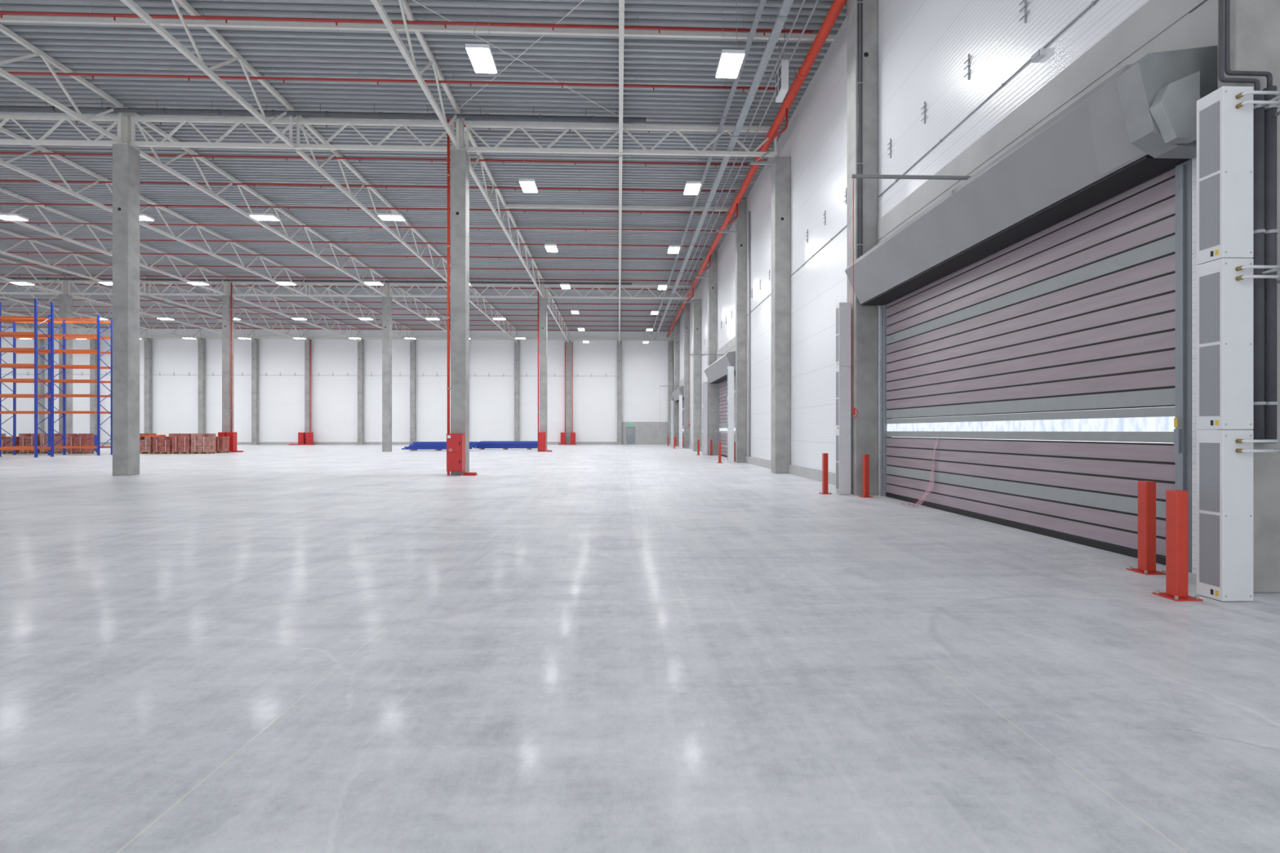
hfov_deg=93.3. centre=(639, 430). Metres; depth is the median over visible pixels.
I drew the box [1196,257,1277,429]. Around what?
curtain
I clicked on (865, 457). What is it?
bollard
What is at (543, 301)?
concrete column
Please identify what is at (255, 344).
concrete column
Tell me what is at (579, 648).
floor
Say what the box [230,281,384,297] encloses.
roof truss
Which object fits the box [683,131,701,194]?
ceiling light
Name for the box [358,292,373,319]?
ceiling light
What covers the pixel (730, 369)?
curtain
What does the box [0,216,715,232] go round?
pipe
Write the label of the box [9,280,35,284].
ceiling light
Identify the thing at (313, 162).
roof truss
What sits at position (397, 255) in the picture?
pipe
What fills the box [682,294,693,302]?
support bracket
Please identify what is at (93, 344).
concrete column
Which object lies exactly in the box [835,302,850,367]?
curtain
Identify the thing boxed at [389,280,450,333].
roof truss
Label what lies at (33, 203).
pipe
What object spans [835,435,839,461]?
grille
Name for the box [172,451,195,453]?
pallet
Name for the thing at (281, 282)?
ceiling light
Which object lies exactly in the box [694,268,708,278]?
support bracket
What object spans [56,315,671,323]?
pipe
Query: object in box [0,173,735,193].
pipe
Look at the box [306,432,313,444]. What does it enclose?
cabinet
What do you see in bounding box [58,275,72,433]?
concrete column
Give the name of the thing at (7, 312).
pipe
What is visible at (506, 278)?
pipe
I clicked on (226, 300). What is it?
concrete column
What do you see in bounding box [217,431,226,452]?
cabinet
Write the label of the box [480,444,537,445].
frame
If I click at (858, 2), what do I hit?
vertical conduit
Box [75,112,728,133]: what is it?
pipe
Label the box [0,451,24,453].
pallet
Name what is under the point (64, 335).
rack
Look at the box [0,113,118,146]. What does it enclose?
roof truss
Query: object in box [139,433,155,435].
bundle
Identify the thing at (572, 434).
cabinet
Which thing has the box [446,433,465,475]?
cabinet
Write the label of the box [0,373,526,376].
conduit
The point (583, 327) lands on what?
ceiling light
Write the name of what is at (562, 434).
cabinet
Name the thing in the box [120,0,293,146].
roof truss
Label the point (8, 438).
bundle
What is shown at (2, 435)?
bundle
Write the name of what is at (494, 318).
ceiling light
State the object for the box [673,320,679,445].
concrete column
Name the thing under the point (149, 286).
roof truss
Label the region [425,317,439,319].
ceiling light
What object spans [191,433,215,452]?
bundle
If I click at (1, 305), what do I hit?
pipe
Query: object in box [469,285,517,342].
roof truss
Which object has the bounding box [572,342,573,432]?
riser pipe
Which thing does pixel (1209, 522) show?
grille
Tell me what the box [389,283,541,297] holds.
roof truss
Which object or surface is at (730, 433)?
curtain
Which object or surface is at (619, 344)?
concrete column
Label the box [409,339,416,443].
concrete column
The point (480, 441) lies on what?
frame
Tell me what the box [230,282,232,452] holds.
riser pipe
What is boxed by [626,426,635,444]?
door
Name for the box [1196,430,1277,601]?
curtain
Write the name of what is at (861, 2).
vertical conduit
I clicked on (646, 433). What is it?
trim
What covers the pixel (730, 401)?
curtain
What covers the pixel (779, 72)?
grille
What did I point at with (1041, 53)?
junction box
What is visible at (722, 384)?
curtain
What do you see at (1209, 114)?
grille
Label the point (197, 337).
beam
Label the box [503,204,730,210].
strut
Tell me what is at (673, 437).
bollard
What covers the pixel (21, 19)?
pipe
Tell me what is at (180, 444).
bundle
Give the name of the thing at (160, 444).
bundle
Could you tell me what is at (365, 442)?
baseboard
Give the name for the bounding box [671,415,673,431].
curtain
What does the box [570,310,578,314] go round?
ceiling light
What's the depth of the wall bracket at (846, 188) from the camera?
17.10 m
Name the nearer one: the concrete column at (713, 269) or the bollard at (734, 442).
the bollard at (734, 442)
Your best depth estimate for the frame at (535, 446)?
51.48 m
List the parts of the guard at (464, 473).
rail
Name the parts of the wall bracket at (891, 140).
rail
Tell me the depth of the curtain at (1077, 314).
9.09 m
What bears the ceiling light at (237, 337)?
hanging from the ceiling
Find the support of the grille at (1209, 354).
attached to the curtain at (1224, 286)
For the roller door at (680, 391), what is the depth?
60.71 m
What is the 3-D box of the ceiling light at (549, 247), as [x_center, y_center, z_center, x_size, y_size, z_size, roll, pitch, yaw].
[-4.606,-10.610,31.458,0.580,2.300,1.060,0,0,-2]
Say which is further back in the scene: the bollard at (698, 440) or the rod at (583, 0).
the bollard at (698, 440)
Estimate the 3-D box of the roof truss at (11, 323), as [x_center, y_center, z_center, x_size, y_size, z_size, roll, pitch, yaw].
[-67.906,-11.030,56.848,0.125,1.420,23.450,0,0,-2]
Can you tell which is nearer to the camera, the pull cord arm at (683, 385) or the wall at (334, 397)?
the pull cord arm at (683, 385)
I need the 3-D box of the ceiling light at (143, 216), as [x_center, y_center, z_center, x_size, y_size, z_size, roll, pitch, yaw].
[-22.357,-10.610,26.881,1.010,2.300,0.620,0,0,-2]
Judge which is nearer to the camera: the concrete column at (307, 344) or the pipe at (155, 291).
the pipe at (155, 291)
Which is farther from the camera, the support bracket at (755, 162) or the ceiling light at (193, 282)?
the ceiling light at (193, 282)
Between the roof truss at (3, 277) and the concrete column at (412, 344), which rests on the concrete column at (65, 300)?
the roof truss at (3, 277)
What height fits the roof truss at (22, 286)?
1.420 m
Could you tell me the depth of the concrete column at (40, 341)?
68.71 m
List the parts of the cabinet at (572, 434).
door, door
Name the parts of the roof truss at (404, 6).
post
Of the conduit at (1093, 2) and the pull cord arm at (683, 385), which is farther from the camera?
the pull cord arm at (683, 385)
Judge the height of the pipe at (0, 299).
0.490 m
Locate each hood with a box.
[671,386,684,401]
[704,351,735,382]
[844,63,1150,304]
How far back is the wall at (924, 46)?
14.96 m
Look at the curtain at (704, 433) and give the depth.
39.62 m
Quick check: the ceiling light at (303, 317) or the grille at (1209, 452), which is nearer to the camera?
the grille at (1209, 452)
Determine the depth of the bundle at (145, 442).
41.85 m
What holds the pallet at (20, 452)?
on the floor
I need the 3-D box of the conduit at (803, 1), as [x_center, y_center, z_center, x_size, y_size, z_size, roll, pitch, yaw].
[3.429,-11.150,39.144,0.060,0.060,62.000,0,0,-2]
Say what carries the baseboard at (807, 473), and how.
attached to the wall at (924, 46)
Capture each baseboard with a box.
[99,441,617,444]
[688,444,835,485]
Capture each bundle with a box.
[0,433,5,439]
[0,436,26,451]
[18,433,45,451]
[39,433,66,451]
[66,433,93,452]
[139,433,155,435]
[139,436,152,452]
[152,436,172,452]
[171,433,191,452]
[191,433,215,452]
[212,436,229,451]
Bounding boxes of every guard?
[288,444,315,444]
[462,472,477,475]
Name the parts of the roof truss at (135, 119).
post, post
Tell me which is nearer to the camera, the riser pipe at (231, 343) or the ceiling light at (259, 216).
the ceiling light at (259, 216)
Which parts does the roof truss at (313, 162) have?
post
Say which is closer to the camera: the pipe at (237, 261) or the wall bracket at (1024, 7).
the wall bracket at (1024, 7)
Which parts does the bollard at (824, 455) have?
post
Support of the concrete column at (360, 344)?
on the floor
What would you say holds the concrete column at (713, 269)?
on the floor
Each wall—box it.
[0,328,673,442]
[679,0,1217,573]
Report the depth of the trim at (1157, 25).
8.37 m
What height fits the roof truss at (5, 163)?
1.420 m
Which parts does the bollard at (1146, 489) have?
plate, post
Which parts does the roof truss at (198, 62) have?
post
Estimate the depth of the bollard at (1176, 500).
5.75 m
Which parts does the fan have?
rod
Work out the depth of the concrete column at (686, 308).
54.93 m
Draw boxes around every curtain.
[671,400,673,415]
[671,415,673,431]
[671,431,673,445]
[679,395,682,413]
[679,413,682,431]
[679,431,682,448]
[682,400,684,437]
[702,382,707,406]
[702,406,707,431]
[702,431,707,455]
[719,375,735,455]
[727,366,733,398]
[727,398,733,431]
[727,431,733,462]
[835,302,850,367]
[835,366,850,430]
[835,430,850,494]
[886,167,1175,555]
[1196,85,1277,264]
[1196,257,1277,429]
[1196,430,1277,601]
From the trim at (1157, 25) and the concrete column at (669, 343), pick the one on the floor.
the concrete column at (669, 343)
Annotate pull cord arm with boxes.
[659,385,684,427]
[688,354,724,426]
[851,173,972,419]
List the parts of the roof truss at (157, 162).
post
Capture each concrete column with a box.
[37,338,44,433]
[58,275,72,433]
[89,338,97,435]
[112,106,139,475]
[144,337,151,433]
[198,338,204,433]
[222,277,233,452]
[251,338,258,444]
[304,338,311,444]
[357,339,364,444]
[382,279,391,451]
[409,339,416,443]
[450,112,469,474]
[514,340,519,440]
[539,280,546,451]
[565,340,570,444]
[617,340,622,444]
[667,341,672,444]
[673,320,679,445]
[684,302,689,448]
[693,298,701,451]
[707,252,717,455]
[735,199,746,462]
[771,155,790,473]
[847,0,877,495]
[1217,0,1279,593]
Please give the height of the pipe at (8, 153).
0.490 m
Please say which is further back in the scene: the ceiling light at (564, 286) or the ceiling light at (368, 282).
the ceiling light at (564, 286)
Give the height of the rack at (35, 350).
9.550 m
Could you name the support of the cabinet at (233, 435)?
on the floor
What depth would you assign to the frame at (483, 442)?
51.41 m
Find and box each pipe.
[0,1,813,35]
[0,15,834,40]
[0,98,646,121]
[0,151,748,167]
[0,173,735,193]
[0,196,724,214]
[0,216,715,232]
[0,234,708,248]
[0,261,696,272]
[0,270,691,281]
[0,283,687,289]
[0,298,679,306]
[0,305,677,311]
[0,321,669,327]
[0,325,667,332]
[4,290,650,297]
[5,250,702,261]
[7,66,775,92]
[7,275,631,284]
[7,311,674,316]
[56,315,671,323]
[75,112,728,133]
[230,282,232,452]
[309,340,311,432]
[446,119,450,474]
[537,284,539,451]
[564,342,565,432]
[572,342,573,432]
[666,0,846,337]
[1218,0,1279,443]
[1224,0,1279,453]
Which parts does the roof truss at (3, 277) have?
post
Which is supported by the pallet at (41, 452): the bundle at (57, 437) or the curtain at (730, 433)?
the bundle at (57, 437)
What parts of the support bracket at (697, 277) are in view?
arm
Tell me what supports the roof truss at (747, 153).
attached to the concrete column at (460, 157)
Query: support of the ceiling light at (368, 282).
hanging from the ceiling
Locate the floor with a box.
[0,444,1279,852]
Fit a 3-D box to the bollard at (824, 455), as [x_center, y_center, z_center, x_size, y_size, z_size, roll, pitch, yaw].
[4.714,1.085,15.375,0.260,1.030,0.260,0,0,-2]
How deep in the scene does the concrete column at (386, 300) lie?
46.35 m
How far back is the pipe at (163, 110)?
21.63 m
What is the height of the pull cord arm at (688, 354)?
4.306 m
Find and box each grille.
[776,65,781,96]
[835,307,839,334]
[835,334,839,362]
[835,371,839,397]
[835,398,839,425]
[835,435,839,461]
[835,462,839,488]
[1199,100,1219,178]
[1199,173,1219,250]
[1199,271,1219,344]
[1199,344,1219,416]
[1199,442,1219,512]
[1199,512,1219,586]
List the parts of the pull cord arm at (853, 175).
cord, handle, arm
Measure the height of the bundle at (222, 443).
1.053 m
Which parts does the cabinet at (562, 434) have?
door, door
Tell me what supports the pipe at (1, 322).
hanging from the ceiling
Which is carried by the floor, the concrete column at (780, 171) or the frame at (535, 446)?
the concrete column at (780, 171)
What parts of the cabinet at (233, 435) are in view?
door, door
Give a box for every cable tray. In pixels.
[650,0,766,334]
[653,0,793,340]
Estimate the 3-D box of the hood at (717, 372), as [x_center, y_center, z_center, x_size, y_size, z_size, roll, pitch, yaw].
[4.730,-3.641,35.248,0.863,1.076,8.120,0,0,-2]
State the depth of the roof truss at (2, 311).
59.68 m
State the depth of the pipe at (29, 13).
16.85 m
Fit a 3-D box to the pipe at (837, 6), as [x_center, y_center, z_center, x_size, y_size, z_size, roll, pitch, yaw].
[4.304,-10.884,36.473,0.608,1.792,68.600,0,0,-2]
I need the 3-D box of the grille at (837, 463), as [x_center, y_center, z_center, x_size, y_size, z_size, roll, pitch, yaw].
[4.986,1.130,15.262,0.004,0.670,0.195,0,0,-2]
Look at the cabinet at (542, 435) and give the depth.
46.28 m
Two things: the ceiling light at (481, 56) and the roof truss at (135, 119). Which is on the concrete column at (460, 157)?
the roof truss at (135, 119)
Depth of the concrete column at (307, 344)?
69.64 m
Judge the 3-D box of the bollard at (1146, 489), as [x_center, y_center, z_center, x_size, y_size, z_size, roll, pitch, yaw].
[5.743,1.085,6.846,0.260,1.030,0.260,0,0,-2]
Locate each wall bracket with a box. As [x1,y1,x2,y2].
[844,187,847,204]
[887,137,892,158]
[920,101,926,124]
[964,53,971,79]
[1018,0,1029,22]
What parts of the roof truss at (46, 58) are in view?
post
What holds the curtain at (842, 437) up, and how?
on the floor
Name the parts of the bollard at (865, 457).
post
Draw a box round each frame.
[401,447,472,449]
[404,446,475,448]
[408,444,479,446]
[409,443,480,444]
[412,441,483,443]
[473,446,537,448]
[475,445,537,447]
[480,440,537,442]
[480,442,537,444]
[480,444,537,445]
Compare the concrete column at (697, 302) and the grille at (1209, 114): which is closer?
the grille at (1209, 114)
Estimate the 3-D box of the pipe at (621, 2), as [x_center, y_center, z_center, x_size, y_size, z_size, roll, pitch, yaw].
[-0.288,-11.030,10.216,0.135,1.420,24.300,0,0,-2]
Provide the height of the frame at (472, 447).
0.120 m
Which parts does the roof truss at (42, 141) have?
post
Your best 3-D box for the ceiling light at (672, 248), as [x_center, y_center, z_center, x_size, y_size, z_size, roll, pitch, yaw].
[1.770,-10.610,31.682,0.580,2.300,1.060,0,0,-2]
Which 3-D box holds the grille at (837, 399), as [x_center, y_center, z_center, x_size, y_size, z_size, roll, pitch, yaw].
[4.986,-0.476,15.262,0.004,0.670,0.195,0,0,-2]
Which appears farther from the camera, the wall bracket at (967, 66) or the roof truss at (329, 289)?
the roof truss at (329, 289)
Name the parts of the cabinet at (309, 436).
door, door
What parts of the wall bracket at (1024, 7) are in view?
arm, rail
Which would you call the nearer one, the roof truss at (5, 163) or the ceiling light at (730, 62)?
the ceiling light at (730, 62)
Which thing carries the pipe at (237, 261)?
hanging from the ceiling
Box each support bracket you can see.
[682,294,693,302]
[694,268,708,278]
[719,220,737,232]
[751,147,775,164]
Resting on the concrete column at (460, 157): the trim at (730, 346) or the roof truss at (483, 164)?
the roof truss at (483, 164)
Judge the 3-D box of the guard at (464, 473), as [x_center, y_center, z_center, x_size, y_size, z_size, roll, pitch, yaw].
[-6.118,1.550,21.799,0.420,0.100,0.500,0,0,-2]
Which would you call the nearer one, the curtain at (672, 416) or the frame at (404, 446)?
the frame at (404, 446)
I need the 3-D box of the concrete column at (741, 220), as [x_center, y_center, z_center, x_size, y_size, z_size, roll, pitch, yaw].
[5.126,-5.050,30.647,0.495,13.300,0.404,0,0,-2]
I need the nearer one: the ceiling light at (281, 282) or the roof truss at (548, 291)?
the ceiling light at (281, 282)
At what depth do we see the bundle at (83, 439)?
41.89 m
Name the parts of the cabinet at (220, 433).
door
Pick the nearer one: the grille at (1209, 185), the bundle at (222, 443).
the grille at (1209, 185)
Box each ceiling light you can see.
[0,166,29,220]
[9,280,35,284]
[27,293,36,315]
[89,317,108,319]
[97,280,112,284]
[139,213,154,220]
[156,317,174,319]
[182,337,196,338]
[186,280,209,284]
[237,337,251,338]
[248,166,279,220]
[275,280,296,284]
[291,296,306,319]
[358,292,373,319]
[364,248,383,284]
[377,166,405,220]
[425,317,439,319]
[465,0,497,73]
[493,317,506,319]
[519,128,537,192]
[544,244,558,252]
[560,252,570,288]
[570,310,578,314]
[577,305,584,330]
[650,310,658,314]
[657,284,667,289]
[667,206,679,253]
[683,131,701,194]
[715,0,745,78]
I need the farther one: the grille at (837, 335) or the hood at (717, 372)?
the hood at (717, 372)
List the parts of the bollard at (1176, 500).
post, plate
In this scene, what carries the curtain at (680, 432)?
on the floor
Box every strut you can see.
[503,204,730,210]
[515,226,728,231]
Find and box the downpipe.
[747,210,750,456]
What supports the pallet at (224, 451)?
on the floor
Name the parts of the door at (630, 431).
pane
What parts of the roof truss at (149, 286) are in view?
post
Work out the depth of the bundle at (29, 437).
42.34 m
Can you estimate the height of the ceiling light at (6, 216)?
2.300 m
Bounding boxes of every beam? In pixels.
[90,336,667,341]
[139,435,160,436]
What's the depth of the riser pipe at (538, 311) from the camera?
46.79 m
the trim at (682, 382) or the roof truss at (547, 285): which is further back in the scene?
the trim at (682, 382)
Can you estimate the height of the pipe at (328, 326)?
0.490 m
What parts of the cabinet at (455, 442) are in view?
door, door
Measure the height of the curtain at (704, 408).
1.601 m
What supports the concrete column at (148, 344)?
on the floor
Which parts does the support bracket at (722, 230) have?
arm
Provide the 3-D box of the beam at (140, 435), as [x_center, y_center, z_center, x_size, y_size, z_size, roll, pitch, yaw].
[-34.909,0.313,41.976,3.030,0.180,0.130,0,0,-2]
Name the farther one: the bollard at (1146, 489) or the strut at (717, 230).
the strut at (717, 230)
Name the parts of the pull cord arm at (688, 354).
arm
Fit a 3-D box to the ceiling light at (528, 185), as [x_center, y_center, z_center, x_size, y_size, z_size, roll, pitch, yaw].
[-4.326,-10.610,23.463,0.580,2.300,1.060,0,0,-2]
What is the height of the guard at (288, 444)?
0.100 m
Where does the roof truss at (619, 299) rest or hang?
attached to the concrete column at (619, 344)
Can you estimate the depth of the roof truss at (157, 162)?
28.89 m
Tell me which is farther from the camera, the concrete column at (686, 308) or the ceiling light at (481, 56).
the concrete column at (686, 308)
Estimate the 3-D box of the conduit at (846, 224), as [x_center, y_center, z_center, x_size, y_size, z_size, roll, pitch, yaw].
[5.762,-5.800,19.139,0.040,0.040,6.950,0,0,-2]
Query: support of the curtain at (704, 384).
on the curtain at (704, 408)
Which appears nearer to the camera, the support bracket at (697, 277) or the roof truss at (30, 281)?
the support bracket at (697, 277)
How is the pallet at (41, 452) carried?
on the floor
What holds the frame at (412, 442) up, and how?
on the frame at (410, 443)
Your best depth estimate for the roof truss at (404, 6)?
18.03 m
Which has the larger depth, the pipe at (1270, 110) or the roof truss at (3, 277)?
the roof truss at (3, 277)
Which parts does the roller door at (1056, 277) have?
guide rail, access panel, motor, guide rail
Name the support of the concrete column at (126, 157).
on the floor
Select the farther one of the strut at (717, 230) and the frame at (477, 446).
the frame at (477, 446)
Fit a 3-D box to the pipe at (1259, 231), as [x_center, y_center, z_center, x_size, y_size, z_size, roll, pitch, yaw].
[5.801,-3.590,5.716,0.437,7.420,0.338,0,0,-2]
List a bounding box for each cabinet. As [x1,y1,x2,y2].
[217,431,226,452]
[226,431,236,451]
[297,432,305,444]
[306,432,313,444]
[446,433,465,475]
[538,431,546,451]
[560,432,565,444]
[570,432,575,444]
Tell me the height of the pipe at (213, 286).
0.490 m
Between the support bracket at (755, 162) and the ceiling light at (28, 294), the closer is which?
the support bracket at (755, 162)
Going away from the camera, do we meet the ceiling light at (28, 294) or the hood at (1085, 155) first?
the hood at (1085, 155)
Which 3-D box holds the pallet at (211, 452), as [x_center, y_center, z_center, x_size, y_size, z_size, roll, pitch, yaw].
[-30.604,1.530,42.353,1.200,0.140,0.800,0,0,-2]
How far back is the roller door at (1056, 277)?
8.67 m
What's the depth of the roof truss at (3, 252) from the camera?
38.38 m
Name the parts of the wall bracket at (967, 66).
rail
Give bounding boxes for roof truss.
[0,23,123,143]
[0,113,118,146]
[0,126,307,296]
[0,187,226,295]
[0,228,146,294]
[0,257,64,293]
[0,279,200,340]
[0,280,62,294]
[0,301,147,340]
[0,310,93,340]
[0,322,38,339]
[67,280,225,295]
[68,276,254,341]
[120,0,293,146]
[130,115,454,151]
[132,112,386,296]
[148,277,307,341]
[230,278,360,341]
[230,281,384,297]
[295,115,450,284]
[308,278,413,342]
[370,0,460,148]
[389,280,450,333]
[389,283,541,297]
[464,120,543,297]
[465,121,777,156]
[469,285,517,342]
[545,284,568,342]
[546,284,694,299]
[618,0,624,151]
[618,154,622,298]
[618,298,620,342]
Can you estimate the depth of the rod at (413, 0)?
18.68 m
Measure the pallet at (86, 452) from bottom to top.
0.140 m
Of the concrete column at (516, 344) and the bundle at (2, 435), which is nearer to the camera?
the bundle at (2, 435)
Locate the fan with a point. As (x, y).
(782, 73)
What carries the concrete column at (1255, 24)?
on the floor
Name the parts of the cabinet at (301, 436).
door, door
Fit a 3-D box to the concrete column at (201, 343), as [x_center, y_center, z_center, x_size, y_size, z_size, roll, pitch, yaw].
[-50.397,-4.500,69.448,0.540,12.200,0.454,0,0,-2]
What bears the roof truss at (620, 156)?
attached to the ceiling
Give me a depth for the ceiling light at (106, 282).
38.60 m
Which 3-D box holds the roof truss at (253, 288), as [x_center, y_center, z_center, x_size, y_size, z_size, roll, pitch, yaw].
[-31.928,-11.030,58.111,0.125,1.420,23.450,0,0,-2]
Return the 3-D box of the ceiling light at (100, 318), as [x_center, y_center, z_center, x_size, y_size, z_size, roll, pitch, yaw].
[-45.823,-10.610,51.164,1.010,2.300,0.620,0,0,-2]
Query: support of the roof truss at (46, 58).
on the concrete column at (126, 157)
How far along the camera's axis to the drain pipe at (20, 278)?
45.91 m
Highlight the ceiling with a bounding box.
[0,0,847,331]
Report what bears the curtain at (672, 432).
on the floor
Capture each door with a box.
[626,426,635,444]
[671,386,684,437]
[704,351,735,457]
[844,45,1217,572]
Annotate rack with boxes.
[0,298,53,457]
[0,314,112,455]
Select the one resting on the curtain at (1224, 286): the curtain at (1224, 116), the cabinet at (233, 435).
the curtain at (1224, 116)
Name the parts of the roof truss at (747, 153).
post, post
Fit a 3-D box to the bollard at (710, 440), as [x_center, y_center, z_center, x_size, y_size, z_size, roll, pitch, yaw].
[4.602,1.085,39.086,0.260,1.030,0.260,0,0,-2]
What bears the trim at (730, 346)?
attached to the wall at (924, 46)
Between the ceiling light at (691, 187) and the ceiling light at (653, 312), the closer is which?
the ceiling light at (691, 187)
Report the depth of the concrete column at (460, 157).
22.08 m
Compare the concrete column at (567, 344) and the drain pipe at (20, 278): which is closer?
the drain pipe at (20, 278)
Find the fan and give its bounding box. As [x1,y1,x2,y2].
[775,26,788,102]
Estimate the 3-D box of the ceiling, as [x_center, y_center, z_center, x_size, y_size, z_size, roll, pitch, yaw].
[-37.554,-11.835,31.537,87.150,0.150,77.670,0,0,-2]
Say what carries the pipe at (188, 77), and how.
hanging from the ceiling
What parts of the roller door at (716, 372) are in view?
guide rail, access panel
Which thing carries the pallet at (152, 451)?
on the floor
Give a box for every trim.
[622,422,667,444]
[679,377,684,386]
[716,336,735,359]
[877,0,1217,244]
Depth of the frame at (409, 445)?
48.52 m
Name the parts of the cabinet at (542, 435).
door, door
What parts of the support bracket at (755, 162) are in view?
arm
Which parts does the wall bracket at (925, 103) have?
rail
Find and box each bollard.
[672,437,675,448]
[696,439,700,455]
[709,440,713,455]
[717,442,722,463]
[733,441,735,462]
[819,453,831,494]
[859,454,873,497]
[1125,480,1165,574]
[1151,489,1203,601]
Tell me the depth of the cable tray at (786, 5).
20.39 m
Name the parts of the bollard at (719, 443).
post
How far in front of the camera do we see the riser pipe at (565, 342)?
70.57 m
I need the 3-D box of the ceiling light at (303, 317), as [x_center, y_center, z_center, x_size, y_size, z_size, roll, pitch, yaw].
[-28.862,-10.610,51.166,1.010,2.300,0.620,0,0,-2]
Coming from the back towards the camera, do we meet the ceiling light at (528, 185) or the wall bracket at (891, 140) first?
the ceiling light at (528, 185)
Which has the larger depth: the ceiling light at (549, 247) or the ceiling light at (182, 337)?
the ceiling light at (182, 337)
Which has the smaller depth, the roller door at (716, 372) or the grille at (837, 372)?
the grille at (837, 372)
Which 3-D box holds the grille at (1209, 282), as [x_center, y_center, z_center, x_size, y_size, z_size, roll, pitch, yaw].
[5.429,-1.166,5.761,0.004,0.650,0.195,0,0,-2]
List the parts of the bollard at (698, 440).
post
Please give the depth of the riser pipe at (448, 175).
22.08 m
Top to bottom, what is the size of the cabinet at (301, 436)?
1.400 m
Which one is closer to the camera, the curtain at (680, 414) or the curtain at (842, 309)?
the curtain at (842, 309)
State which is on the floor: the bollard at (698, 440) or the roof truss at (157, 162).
the bollard at (698, 440)
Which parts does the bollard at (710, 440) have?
post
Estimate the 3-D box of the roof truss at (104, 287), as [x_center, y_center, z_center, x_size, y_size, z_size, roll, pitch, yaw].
[-43.920,-11.030,57.690,0.125,1.420,23.450,0,0,-2]
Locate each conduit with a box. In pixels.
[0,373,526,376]
[660,0,805,333]
[662,0,818,334]
[791,224,847,275]
[857,0,860,257]
[860,0,863,255]
[878,0,1097,197]
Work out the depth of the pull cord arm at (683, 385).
59.39 m
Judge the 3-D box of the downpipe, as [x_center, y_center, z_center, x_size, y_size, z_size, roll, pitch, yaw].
[5.355,-4.750,29.606,0.114,12.020,0.120,0,0,-2]
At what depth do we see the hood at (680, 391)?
58.38 m
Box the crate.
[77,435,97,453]
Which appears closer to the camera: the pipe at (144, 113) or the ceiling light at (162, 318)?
the pipe at (144, 113)
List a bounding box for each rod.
[413,0,618,116]
[459,0,584,107]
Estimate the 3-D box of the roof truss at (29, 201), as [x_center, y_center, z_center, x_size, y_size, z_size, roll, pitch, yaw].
[-31.076,-11.030,33.851,0.135,1.420,24.300,0,0,-2]
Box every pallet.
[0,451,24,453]
[18,451,44,453]
[39,451,66,453]
[67,451,94,453]
[139,451,156,453]
[152,452,175,453]
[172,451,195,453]
[191,451,216,453]
[208,450,229,453]
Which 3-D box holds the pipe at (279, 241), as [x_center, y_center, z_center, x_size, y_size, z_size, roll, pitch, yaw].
[-19.729,-11.535,36.520,47.971,0.490,0.080,0,0,-2]
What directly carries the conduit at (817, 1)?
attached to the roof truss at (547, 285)
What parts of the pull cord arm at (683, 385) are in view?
cord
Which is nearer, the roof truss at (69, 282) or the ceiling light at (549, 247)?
the ceiling light at (549, 247)
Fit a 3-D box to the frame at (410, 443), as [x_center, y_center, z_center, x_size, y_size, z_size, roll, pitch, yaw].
[-15.777,1.064,49.071,5.340,0.120,1.160,0,0,-2]
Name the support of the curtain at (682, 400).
hanging from the roller door at (680, 391)
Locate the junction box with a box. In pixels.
[1031,48,1046,62]
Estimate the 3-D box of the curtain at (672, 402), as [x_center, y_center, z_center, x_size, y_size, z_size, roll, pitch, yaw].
[3.417,-2.420,64.237,0.304,1.601,0.264,0,0,-2]
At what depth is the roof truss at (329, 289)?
54.41 m
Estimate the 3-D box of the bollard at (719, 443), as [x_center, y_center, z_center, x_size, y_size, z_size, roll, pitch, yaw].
[3.961,1.085,29.977,0.260,1.030,0.260,0,0,-2]
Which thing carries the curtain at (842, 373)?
on the curtain at (842, 437)
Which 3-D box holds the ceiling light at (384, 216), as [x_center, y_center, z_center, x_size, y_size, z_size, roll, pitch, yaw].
[-11.050,-10.610,26.883,1.010,2.300,0.620,0,0,-2]
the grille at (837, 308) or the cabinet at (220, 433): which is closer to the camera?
the grille at (837, 308)
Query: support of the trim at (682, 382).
attached to the wall at (924, 46)
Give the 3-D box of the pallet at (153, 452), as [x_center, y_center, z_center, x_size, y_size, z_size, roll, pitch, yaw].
[-33.203,1.530,42.261,1.200,0.140,0.800,0,0,-2]
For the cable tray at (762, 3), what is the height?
0.640 m
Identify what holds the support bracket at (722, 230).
attached to the concrete column at (741, 220)
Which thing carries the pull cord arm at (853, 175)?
attached to the wall at (924, 46)
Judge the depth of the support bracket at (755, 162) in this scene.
22.62 m
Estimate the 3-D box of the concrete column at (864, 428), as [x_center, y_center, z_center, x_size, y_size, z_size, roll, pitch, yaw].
[5.629,-5.050,15.305,0.565,13.300,0.604,0,0,-2]
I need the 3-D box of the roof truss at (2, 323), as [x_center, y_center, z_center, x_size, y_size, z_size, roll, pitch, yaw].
[-61.909,-11.030,57.059,0.125,1.420,23.450,0,0,-2]
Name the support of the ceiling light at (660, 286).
hanging from the ceiling
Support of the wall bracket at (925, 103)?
attached to the wall at (924, 46)

